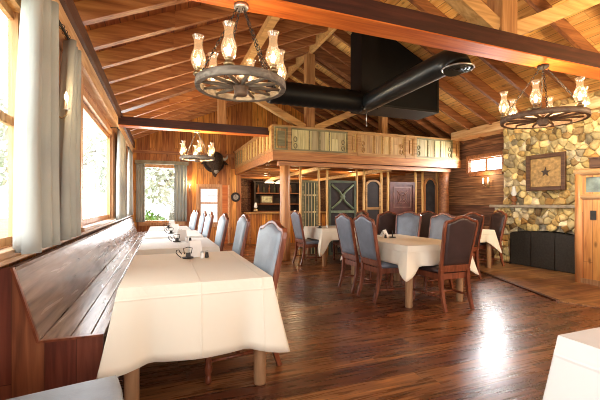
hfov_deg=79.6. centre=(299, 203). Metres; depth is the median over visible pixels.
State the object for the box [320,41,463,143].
ceiling beam
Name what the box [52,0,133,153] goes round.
ceiling beam
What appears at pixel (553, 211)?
wall
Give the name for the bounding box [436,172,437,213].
pole
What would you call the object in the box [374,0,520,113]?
ceiling beam
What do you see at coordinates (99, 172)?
tree
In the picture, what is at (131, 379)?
dining table
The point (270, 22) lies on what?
ceiling beam
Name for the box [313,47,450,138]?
ceiling beam
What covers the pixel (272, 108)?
ceiling beam
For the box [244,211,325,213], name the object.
countertop
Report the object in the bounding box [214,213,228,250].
dining chair
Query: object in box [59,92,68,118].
wall sconce
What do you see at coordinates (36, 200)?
curtain
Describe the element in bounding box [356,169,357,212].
pole
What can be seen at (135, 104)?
ceiling beam
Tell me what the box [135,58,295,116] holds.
ceiling beam
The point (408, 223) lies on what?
dining chair
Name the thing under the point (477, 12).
ceiling beam
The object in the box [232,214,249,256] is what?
dining chair
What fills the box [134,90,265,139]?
ceiling beam
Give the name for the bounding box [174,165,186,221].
curtain
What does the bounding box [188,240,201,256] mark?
napkin
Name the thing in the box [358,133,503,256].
wall
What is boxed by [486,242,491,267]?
dining table
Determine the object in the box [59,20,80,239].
curtain
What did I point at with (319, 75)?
ceiling beam
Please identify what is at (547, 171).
picture
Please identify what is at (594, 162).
wooden box
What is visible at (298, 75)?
ceiling beam
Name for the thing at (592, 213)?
switch plate
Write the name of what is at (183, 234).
tent
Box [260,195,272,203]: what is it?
picture
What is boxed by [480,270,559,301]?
trim
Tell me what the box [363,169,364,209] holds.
pole
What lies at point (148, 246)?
tablecloth
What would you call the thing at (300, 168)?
pole
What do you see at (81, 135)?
trim
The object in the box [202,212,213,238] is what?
dining chair
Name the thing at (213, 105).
ceiling beam
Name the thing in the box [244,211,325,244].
bar counter
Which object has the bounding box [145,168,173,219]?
tree
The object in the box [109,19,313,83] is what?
ceiling beam
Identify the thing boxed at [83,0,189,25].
ceiling beam
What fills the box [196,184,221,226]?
window
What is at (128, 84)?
ceiling panel
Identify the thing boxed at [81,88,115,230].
window
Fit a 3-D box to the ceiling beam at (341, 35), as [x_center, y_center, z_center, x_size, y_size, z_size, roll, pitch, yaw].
[2.533,-2.614,8.018,4.090,2.110,0.060,0,0,-21]
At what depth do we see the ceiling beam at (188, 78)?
7.41 m
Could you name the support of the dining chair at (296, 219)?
on the floor
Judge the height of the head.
0.822 m
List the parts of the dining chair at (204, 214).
frame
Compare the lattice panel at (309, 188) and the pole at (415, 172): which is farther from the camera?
the pole at (415, 172)
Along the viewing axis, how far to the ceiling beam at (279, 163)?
8.52 m
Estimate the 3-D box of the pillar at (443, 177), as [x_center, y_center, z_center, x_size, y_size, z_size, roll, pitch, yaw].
[3.800,0.199,9.511,0.276,2.087,0.272,0,0,-21]
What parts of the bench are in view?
panel, edge trim, rail, backrest, seat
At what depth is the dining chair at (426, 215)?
7.12 m
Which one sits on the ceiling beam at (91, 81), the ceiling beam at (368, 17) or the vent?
the ceiling beam at (368, 17)
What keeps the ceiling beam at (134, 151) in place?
attached to the wall at (163, 140)
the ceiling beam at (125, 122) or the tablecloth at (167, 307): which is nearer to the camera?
the tablecloth at (167, 307)
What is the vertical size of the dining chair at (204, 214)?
1.115 m
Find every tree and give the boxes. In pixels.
[0,85,7,186]
[83,127,106,200]
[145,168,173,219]
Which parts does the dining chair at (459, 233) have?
leg, seat frame, seat, leg, frame, backrest, leg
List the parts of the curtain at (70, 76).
rod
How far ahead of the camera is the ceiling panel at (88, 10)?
3.59 m
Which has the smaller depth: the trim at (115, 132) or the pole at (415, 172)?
the trim at (115, 132)
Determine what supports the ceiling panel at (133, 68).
attached to the ceiling at (190, 4)
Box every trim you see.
[0,215,131,266]
[80,74,82,227]
[112,128,114,217]
[115,132,116,216]
[126,147,126,181]
[135,160,188,165]
[222,185,227,243]
[228,185,228,242]
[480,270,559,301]
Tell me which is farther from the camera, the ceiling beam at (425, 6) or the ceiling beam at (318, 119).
the ceiling beam at (318, 119)
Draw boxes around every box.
[351,34,438,119]
[589,156,599,167]
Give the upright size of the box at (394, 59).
1.551 m
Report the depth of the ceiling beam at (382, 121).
8.89 m
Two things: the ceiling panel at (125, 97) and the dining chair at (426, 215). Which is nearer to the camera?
the ceiling panel at (125, 97)
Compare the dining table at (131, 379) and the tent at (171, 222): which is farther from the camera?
the tent at (171, 222)
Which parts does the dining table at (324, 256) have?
leg, leg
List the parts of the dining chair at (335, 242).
leg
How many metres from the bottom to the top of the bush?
1.221 m
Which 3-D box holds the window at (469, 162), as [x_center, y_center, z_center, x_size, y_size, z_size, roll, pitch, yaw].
[4.485,-0.950,8.681,0.090,0.520,1.140,0,0,-21]
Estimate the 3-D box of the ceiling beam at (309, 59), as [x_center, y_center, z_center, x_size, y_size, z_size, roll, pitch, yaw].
[0.214,-2.529,8.243,0.200,1.757,0.180,0,0,-21]
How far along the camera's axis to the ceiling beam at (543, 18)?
3.75 m
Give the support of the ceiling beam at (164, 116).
attached to the ceiling at (190, 4)
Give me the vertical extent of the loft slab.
0.285 m
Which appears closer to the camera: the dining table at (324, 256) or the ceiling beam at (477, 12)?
the ceiling beam at (477, 12)
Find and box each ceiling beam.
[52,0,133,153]
[59,0,134,147]
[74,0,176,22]
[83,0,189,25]
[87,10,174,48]
[95,4,238,50]
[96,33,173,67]
[103,13,282,68]
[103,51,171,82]
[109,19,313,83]
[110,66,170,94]
[115,25,327,94]
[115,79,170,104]
[118,116,268,136]
[119,35,315,104]
[119,46,308,112]
[123,99,168,116]
[124,55,302,112]
[129,113,167,130]
[130,119,167,134]
[131,80,267,130]
[132,86,265,135]
[133,129,159,138]
[133,150,234,156]
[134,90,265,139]
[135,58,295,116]
[137,106,168,117]
[153,67,287,117]
[190,0,599,79]
[217,89,225,123]
[229,78,305,126]
[236,16,279,75]
[277,161,450,171]
[282,27,336,80]
[286,78,376,132]
[289,105,340,129]
[292,70,395,133]
[300,63,417,135]
[304,53,314,127]
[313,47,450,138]
[315,59,430,136]
[315,108,356,130]
[315,111,355,127]
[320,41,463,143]
[332,29,483,139]
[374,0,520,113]
[378,116,387,133]
[408,0,551,107]
[439,78,502,133]
[444,0,499,29]
[451,96,599,140]
[481,0,586,100]
[487,0,516,33]
[517,0,599,34]
[524,0,599,52]
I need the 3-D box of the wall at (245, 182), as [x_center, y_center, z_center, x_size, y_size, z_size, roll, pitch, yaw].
[-0.317,0.090,14.069,5.080,2.300,0.100,0,0,-21]
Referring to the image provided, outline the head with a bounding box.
[201,151,227,176]
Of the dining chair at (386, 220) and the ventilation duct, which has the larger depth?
the dining chair at (386, 220)
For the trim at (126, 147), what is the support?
attached to the wall at (8, 2)
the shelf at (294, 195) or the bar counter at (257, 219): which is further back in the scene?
the shelf at (294, 195)
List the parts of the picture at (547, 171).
panel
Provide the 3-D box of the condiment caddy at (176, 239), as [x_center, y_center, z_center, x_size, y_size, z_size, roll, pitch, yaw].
[-1.629,0.440,4.671,0.159,0.104,0.100,0,0,-32]
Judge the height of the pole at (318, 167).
2.150 m
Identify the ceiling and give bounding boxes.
[73,0,286,68]
[289,0,599,136]
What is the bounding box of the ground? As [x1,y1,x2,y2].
[0,216,168,237]
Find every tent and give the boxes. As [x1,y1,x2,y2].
[169,220,174,226]
[171,224,178,232]
[177,230,186,240]
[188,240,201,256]
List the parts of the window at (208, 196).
pane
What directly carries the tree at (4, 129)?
on the ground
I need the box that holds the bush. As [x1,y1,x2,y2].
[145,209,166,220]
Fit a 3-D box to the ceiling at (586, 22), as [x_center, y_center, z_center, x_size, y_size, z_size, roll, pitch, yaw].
[3.421,-2.641,6.345,4.630,2.231,17.400,0,0,-21]
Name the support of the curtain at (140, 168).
hanging from the wall at (163, 140)
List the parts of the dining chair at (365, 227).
leg, backrest, frame, leg, seat frame, seat, leg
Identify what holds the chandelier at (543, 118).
hanging from the ceiling beam at (368, 17)
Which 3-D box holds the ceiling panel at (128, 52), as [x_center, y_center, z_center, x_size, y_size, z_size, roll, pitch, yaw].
[-2.243,-2.033,4.803,1.050,0.672,0.040,0,0,-21]
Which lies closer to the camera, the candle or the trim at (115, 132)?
the candle
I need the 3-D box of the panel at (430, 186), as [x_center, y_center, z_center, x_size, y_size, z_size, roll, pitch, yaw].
[3.564,0.265,9.875,0.422,1.950,0.050,0,0,-21]
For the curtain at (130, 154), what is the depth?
9.01 m
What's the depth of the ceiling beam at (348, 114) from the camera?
8.40 m
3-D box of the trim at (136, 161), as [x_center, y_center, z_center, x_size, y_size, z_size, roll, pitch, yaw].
[-4.037,-1.210,10.560,1.460,0.100,0.130,0,0,-21]
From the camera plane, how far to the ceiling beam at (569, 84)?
6.11 m
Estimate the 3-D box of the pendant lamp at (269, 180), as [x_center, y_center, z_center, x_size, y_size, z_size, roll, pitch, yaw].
[-0.896,-0.810,10.580,0.300,0.380,0.300,0,0,-21]
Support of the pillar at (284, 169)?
on the floor
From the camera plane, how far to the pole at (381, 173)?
9.30 m
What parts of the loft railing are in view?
moulding, moulding, moulding, panel, moulding, panel, panel, moulding, moulding, panel, post, panel, moulding, post, panel, moulding, post, panel, moulding, post, panel, moulding, post, panel, moulding, post, panel, moulding, post, moulding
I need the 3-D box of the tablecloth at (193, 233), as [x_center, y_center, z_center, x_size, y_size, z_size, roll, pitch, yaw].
[-2.141,0.685,6.085,0.987,0.378,1.449,0,0,-21]
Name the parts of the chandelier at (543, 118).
chain, chain, chain, chain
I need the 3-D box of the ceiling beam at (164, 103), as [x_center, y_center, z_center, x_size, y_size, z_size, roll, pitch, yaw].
[-3.353,-2.033,7.698,1.050,0.672,0.040,0,0,-21]
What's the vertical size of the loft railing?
0.555 m
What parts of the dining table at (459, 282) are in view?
leg, leg, leg, leg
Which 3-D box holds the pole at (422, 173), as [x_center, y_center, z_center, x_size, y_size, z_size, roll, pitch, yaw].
[3.334,0.165,9.792,0.075,2.151,0.064,0,0,-21]
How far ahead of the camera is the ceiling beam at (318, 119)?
11.88 m
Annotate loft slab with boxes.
[235,151,459,180]
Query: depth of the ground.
26.62 m
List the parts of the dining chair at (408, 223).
backrest, frame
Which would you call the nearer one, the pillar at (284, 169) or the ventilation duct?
the ventilation duct
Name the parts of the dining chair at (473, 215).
frame, backrest, leg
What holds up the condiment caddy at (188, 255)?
on the tablecloth at (167, 307)
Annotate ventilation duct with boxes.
[266,32,474,113]
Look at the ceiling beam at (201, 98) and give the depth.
8.68 m
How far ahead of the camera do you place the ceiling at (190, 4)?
4.43 m
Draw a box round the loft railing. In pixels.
[234,124,459,168]
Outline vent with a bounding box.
[441,62,474,73]
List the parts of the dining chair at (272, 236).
leg, backrest, frame, leg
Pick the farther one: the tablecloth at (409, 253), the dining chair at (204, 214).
the dining chair at (204, 214)
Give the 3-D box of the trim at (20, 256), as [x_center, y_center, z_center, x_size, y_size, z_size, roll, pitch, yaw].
[-2.848,0.315,5.109,0.100,0.020,11.180,0,0,-21]
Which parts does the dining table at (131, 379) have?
leg, leg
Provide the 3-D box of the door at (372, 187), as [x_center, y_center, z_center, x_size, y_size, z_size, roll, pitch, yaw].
[1.869,0.310,9.225,0.449,1.860,0.050,0,0,-21]
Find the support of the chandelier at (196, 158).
hanging from the ceiling beam at (125, 122)
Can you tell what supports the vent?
attached to the ventilation duct
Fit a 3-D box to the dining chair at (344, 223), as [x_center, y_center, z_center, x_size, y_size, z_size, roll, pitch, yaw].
[0.896,0.688,5.270,0.663,1.115,0.504,0,0,-21]
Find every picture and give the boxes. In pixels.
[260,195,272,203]
[526,151,565,190]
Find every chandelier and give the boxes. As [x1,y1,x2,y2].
[179,131,213,161]
[191,1,286,101]
[498,64,591,128]
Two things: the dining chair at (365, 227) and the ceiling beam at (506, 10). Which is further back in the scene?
the dining chair at (365, 227)
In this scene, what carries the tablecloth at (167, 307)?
on the dining table at (131, 379)
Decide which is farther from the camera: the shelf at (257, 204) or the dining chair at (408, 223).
the shelf at (257, 204)
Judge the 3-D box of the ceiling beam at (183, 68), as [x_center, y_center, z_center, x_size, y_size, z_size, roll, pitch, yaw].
[-1.323,-2.695,6.540,4.010,1.988,0.060,0,0,-21]
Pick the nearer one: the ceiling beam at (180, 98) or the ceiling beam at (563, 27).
the ceiling beam at (563, 27)
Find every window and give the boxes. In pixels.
[0,0,20,260]
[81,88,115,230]
[139,164,184,225]
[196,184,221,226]
[466,151,503,176]
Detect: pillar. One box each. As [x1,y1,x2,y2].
[280,165,290,260]
[438,172,448,212]
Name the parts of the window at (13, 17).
sill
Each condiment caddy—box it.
[168,234,180,241]
[176,247,193,258]
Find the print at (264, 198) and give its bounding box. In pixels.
[262,196,271,201]
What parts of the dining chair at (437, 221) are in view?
leg, backrest, frame, leg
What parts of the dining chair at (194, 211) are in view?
backrest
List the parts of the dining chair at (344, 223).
leg, backrest, frame, seat frame, leg, leg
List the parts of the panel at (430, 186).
panel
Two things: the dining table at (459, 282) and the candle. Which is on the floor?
the dining table at (459, 282)
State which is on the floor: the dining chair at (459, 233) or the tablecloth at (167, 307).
the dining chair at (459, 233)
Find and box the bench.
[0,217,147,399]
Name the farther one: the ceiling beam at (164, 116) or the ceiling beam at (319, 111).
the ceiling beam at (319, 111)
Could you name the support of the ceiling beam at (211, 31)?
attached to the ceiling at (190, 4)
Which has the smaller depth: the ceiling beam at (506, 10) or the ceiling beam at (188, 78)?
the ceiling beam at (506, 10)
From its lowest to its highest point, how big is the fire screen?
0.720 m
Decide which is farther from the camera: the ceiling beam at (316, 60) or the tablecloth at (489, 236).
the ceiling beam at (316, 60)
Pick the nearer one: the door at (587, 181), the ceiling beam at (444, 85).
the door at (587, 181)
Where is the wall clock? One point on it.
(235, 196)
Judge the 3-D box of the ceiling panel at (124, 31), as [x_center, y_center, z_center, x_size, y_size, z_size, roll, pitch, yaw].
[-2.021,-2.033,4.224,1.050,0.672,0.040,0,0,-21]
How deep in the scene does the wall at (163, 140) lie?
11.17 m
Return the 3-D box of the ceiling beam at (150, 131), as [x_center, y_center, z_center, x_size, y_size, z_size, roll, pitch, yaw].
[-4.240,-2.033,10.014,1.050,0.672,0.040,0,0,-21]
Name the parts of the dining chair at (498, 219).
seat frame, backrest, frame, leg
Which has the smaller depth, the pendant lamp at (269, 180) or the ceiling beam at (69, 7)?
the ceiling beam at (69, 7)
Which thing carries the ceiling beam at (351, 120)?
attached to the ceiling at (586, 22)
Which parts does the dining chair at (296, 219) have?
leg, backrest, frame, leg, seat frame, seat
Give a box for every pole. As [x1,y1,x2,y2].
[299,167,301,256]
[318,167,319,255]
[326,169,327,254]
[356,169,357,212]
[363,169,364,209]
[380,172,382,212]
[387,172,388,210]
[414,171,416,212]
[421,172,423,212]
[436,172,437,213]
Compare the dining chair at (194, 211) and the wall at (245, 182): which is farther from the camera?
the wall at (245, 182)
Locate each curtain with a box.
[13,0,60,253]
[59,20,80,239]
[110,127,126,219]
[126,146,132,215]
[136,163,144,221]
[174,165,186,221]
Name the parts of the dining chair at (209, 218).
backrest, frame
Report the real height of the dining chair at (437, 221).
1.115 m
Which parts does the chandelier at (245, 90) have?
bulb, chain, bulb, chain, chain, chain, bulb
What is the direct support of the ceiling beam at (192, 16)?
attached to the ceiling at (190, 4)
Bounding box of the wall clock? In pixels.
[231,192,239,201]
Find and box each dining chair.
[6,375,123,399]
[189,210,195,228]
[191,210,199,229]
[194,220,286,384]
[197,211,206,233]
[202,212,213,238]
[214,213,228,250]
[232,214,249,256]
[290,210,321,265]
[333,210,368,259]
[335,213,388,293]
[353,214,404,302]
[376,211,396,234]
[382,211,421,274]
[402,212,454,291]
[413,215,478,312]
[418,211,436,237]
[460,212,484,278]
[478,210,507,265]
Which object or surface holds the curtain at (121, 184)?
hanging from the wall at (8, 2)
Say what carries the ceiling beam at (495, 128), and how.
attached to the wall at (467, 194)
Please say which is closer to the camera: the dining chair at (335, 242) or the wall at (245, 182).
the dining chair at (335, 242)
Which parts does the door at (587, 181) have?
post, log rail, log rail, baseboard, frame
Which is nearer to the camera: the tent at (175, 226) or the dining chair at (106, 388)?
the dining chair at (106, 388)
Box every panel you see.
[302,180,317,255]
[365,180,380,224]
[424,178,436,212]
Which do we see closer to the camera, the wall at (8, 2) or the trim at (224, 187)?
the wall at (8, 2)
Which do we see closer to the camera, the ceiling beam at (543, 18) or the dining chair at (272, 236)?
the dining chair at (272, 236)
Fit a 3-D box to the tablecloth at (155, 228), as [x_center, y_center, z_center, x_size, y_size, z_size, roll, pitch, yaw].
[-2.704,0.685,7.444,0.911,0.378,1.428,0,0,-21]
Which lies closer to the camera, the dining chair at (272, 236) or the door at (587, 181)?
the dining chair at (272, 236)
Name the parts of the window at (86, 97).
sill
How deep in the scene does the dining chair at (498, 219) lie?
7.16 m
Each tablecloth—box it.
[96,251,289,378]
[137,237,219,254]
[144,230,202,238]
[148,226,190,230]
[298,226,355,256]
[340,234,478,281]
[480,229,501,252]
[543,327,599,399]
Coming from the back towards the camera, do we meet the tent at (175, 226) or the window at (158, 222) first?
the window at (158, 222)
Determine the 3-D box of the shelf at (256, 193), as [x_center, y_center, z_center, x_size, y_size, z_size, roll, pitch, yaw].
[-0.891,-0.398,13.500,1.680,0.035,0.350,0,0,-21]
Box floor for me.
[118,243,599,399]
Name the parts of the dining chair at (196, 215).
backrest, frame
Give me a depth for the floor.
3.22 m
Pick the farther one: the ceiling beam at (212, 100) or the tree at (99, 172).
the tree at (99, 172)
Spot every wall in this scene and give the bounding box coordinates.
[0,0,128,267]
[130,102,327,242]
[241,178,325,215]
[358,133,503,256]
[489,90,599,261]
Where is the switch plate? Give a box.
[590,211,595,219]
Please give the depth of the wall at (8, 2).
3.38 m
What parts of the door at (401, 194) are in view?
panel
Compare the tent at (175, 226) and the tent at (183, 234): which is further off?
the tent at (175, 226)
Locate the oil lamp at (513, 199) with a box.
[510,186,517,204]
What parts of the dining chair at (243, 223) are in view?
frame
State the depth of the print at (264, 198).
13.30 m
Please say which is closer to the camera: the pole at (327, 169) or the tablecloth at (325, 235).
the tablecloth at (325, 235)
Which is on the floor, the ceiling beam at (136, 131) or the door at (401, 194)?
the door at (401, 194)
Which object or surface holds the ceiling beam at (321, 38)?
attached to the ceiling at (586, 22)
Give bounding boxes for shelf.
[250,181,298,211]
[256,193,298,193]
[257,204,298,204]
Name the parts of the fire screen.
frame, panel, frame, panel, frame, panel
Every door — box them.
[328,180,355,254]
[389,182,414,213]
[574,168,599,285]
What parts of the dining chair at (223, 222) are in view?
backrest, frame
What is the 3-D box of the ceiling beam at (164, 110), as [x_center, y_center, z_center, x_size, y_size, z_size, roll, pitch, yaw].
[-3.574,-2.033,8.277,1.050,0.672,0.040,0,0,-21]
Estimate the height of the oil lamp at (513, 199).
0.380 m
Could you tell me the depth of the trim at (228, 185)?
11.30 m
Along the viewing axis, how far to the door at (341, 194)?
8.87 m
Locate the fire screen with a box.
[509,231,574,273]
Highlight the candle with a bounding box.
[63,100,68,110]
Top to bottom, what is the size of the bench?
0.890 m
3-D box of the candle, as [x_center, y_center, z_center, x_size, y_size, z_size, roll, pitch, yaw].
[-1.831,-0.772,2.821,0.042,0.075,0.044,0,0,-21]
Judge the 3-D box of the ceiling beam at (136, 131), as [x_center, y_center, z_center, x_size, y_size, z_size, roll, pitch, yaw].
[-4.018,-2.033,9.435,1.050,0.672,0.040,0,0,-21]
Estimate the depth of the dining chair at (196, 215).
7.23 m
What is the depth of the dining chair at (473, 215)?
5.96 m
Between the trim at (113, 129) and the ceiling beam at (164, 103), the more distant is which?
the ceiling beam at (164, 103)
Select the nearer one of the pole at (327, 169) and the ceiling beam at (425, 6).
the ceiling beam at (425, 6)
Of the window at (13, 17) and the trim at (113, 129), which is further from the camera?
the trim at (113, 129)
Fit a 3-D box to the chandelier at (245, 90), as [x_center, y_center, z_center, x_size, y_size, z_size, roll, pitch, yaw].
[-0.439,-1.141,2.681,0.682,0.673,0.710,0,0,-4]
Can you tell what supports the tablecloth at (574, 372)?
on the dining table
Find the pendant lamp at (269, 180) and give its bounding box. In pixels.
[265,171,273,182]
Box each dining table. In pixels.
[124,350,265,399]
[306,238,336,266]
[351,266,462,307]
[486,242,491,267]
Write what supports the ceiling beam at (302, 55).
attached to the ceiling at (190, 4)
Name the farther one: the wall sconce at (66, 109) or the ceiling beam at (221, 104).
the ceiling beam at (221, 104)
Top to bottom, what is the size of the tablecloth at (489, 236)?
0.443 m

